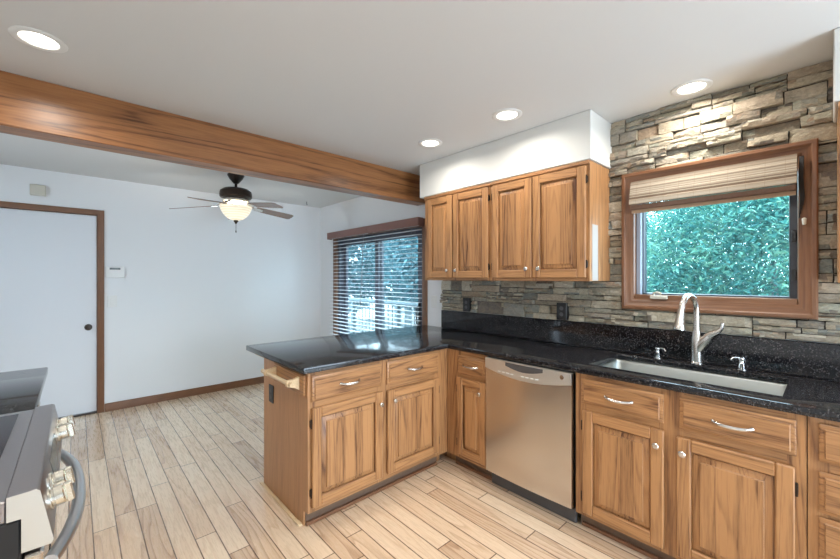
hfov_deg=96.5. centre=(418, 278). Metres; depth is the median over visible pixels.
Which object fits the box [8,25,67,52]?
recessed light
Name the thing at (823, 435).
base cabinet
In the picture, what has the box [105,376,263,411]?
baseboard
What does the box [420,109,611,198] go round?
soffit
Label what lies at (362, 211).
wall
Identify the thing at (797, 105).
stone wall
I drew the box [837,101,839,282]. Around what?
upper cabinet
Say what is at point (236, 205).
ceiling fan
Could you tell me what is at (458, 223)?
upper cabinet
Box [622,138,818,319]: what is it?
window
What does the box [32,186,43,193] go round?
grille
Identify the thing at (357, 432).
base cabinet
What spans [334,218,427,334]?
door
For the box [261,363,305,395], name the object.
towel bar
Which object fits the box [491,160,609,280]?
upper cabinet
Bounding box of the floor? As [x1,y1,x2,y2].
[57,383,650,558]
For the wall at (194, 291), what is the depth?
4.43 m
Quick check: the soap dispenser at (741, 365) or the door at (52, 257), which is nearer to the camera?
the soap dispenser at (741, 365)
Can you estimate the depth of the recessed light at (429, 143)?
2.91 m
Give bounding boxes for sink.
[599,359,786,395]
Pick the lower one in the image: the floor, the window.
the floor
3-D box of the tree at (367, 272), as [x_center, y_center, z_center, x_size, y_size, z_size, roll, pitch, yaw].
[-2.660,-0.078,13.145,4.159,5.168,3.396,0,0,-42]
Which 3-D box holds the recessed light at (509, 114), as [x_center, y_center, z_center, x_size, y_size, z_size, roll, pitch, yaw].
[0.567,-1.046,2.411,0.188,0.008,0.188,0,0,-42]
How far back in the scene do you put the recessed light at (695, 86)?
2.06 m
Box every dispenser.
[654,347,665,358]
[730,356,746,369]
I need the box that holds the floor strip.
[260,481,301,526]
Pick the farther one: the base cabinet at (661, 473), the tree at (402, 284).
the tree at (402, 284)
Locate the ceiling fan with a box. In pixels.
[169,173,292,231]
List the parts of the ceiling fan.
blade, blade, lamp shade, blade, blade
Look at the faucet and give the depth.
2.12 m
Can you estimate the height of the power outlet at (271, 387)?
0.116 m
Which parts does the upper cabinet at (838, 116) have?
frame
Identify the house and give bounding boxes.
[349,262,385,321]
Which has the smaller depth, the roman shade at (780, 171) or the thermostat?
the roman shade at (780, 171)
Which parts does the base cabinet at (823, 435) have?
drawer, drawer, drawer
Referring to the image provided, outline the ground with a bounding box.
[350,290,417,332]
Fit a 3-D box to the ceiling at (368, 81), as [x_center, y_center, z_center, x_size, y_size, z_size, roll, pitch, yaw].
[-0.662,-1.109,0.547,5.960,0.120,8.900,0,0,-42]
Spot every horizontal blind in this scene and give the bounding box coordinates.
[327,226,370,334]
[368,217,423,330]
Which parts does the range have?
control panel, oven door, control knob, control knob, control knob, control knob, oven handle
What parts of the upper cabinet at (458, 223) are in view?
door, panel, moulding, panel, door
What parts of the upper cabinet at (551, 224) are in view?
panel, door, moulding, door, panel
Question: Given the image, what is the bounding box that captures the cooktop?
[0,409,33,524]
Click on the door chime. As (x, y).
(36, 190)
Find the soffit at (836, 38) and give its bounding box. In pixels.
[833,27,839,122]
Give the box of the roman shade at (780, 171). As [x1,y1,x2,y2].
[629,154,806,224]
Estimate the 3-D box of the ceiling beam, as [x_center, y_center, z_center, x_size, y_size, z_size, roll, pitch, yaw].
[-1.238,-0.910,2.793,3.459,0.275,0.160,0,0,-42]
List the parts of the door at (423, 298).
panel, panel, handle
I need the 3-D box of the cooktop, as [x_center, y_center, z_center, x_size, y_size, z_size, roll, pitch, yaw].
[-1.385,0.508,0.892,0.618,0.049,0.779,0,0,-42]
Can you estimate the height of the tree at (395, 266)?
5.199 m
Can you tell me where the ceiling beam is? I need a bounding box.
[0,70,424,205]
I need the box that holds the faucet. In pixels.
[672,293,724,364]
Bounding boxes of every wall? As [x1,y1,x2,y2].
[0,164,319,411]
[320,196,833,343]
[440,60,839,343]
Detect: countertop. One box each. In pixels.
[0,367,47,414]
[246,325,839,421]
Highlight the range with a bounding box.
[0,404,85,558]
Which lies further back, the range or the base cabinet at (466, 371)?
the base cabinet at (466, 371)
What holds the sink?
in the countertop at (805, 396)
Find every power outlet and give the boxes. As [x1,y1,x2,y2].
[269,384,273,403]
[463,298,471,311]
[557,302,569,319]
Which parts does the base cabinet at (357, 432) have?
panel, drawer, door, panel, frame, drawer, door, panel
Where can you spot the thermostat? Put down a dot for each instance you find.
(110, 271)
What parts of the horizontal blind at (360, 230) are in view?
ladder cord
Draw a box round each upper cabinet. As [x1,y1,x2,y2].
[424,182,491,280]
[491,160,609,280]
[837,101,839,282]
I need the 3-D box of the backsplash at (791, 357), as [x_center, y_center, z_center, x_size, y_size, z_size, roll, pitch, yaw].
[1.662,0.404,2.159,0.022,0.174,2.185,0,0,-42]
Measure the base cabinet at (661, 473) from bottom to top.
0.876 m
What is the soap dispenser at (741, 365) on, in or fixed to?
on the countertop at (805, 396)
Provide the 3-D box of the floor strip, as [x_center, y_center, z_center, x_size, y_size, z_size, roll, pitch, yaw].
[-0.861,1.400,2.363,0.064,0.010,0.610,0,0,-42]
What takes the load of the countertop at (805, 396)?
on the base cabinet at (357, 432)
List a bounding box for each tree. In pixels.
[349,243,393,311]
[365,237,417,325]
[374,237,417,315]
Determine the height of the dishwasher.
0.867 m
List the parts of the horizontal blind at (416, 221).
ladder cord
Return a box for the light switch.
[107,295,116,306]
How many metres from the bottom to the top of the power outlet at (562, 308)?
0.124 m
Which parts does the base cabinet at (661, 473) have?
panel, drawer, door, knob, knob, panel, door, drawer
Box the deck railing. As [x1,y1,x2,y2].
[349,298,417,332]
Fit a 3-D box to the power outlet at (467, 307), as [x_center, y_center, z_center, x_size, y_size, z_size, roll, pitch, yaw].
[0.451,0.245,3.457,0.053,0.124,0.076,0,0,-42]
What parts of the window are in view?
crank handle, sash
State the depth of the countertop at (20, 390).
1.65 m
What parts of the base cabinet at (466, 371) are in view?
door, drawer, panel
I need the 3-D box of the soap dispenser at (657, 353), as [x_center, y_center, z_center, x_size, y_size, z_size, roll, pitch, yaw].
[1.473,0.456,2.288,0.042,0.070,0.076,0,0,-21]
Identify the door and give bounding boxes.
[0,201,103,418]
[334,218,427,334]
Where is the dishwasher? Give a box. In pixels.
[485,356,576,522]
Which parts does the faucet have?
spout, lever handle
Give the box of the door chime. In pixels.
[30,184,45,196]
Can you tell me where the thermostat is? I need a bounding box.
[105,266,123,277]
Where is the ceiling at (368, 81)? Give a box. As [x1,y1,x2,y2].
[0,0,839,207]
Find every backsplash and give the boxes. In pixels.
[441,310,534,339]
[535,318,839,380]
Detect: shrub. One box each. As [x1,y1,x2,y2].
[647,185,788,295]
[647,219,669,292]
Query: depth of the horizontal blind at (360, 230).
4.89 m
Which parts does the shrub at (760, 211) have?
stem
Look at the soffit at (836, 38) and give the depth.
1.57 m
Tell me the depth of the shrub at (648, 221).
5.05 m
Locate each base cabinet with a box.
[256,348,446,525]
[443,348,491,480]
[576,373,807,558]
[808,417,839,558]
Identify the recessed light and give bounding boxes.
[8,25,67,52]
[418,139,441,147]
[492,108,521,120]
[671,78,712,95]
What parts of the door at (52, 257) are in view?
knob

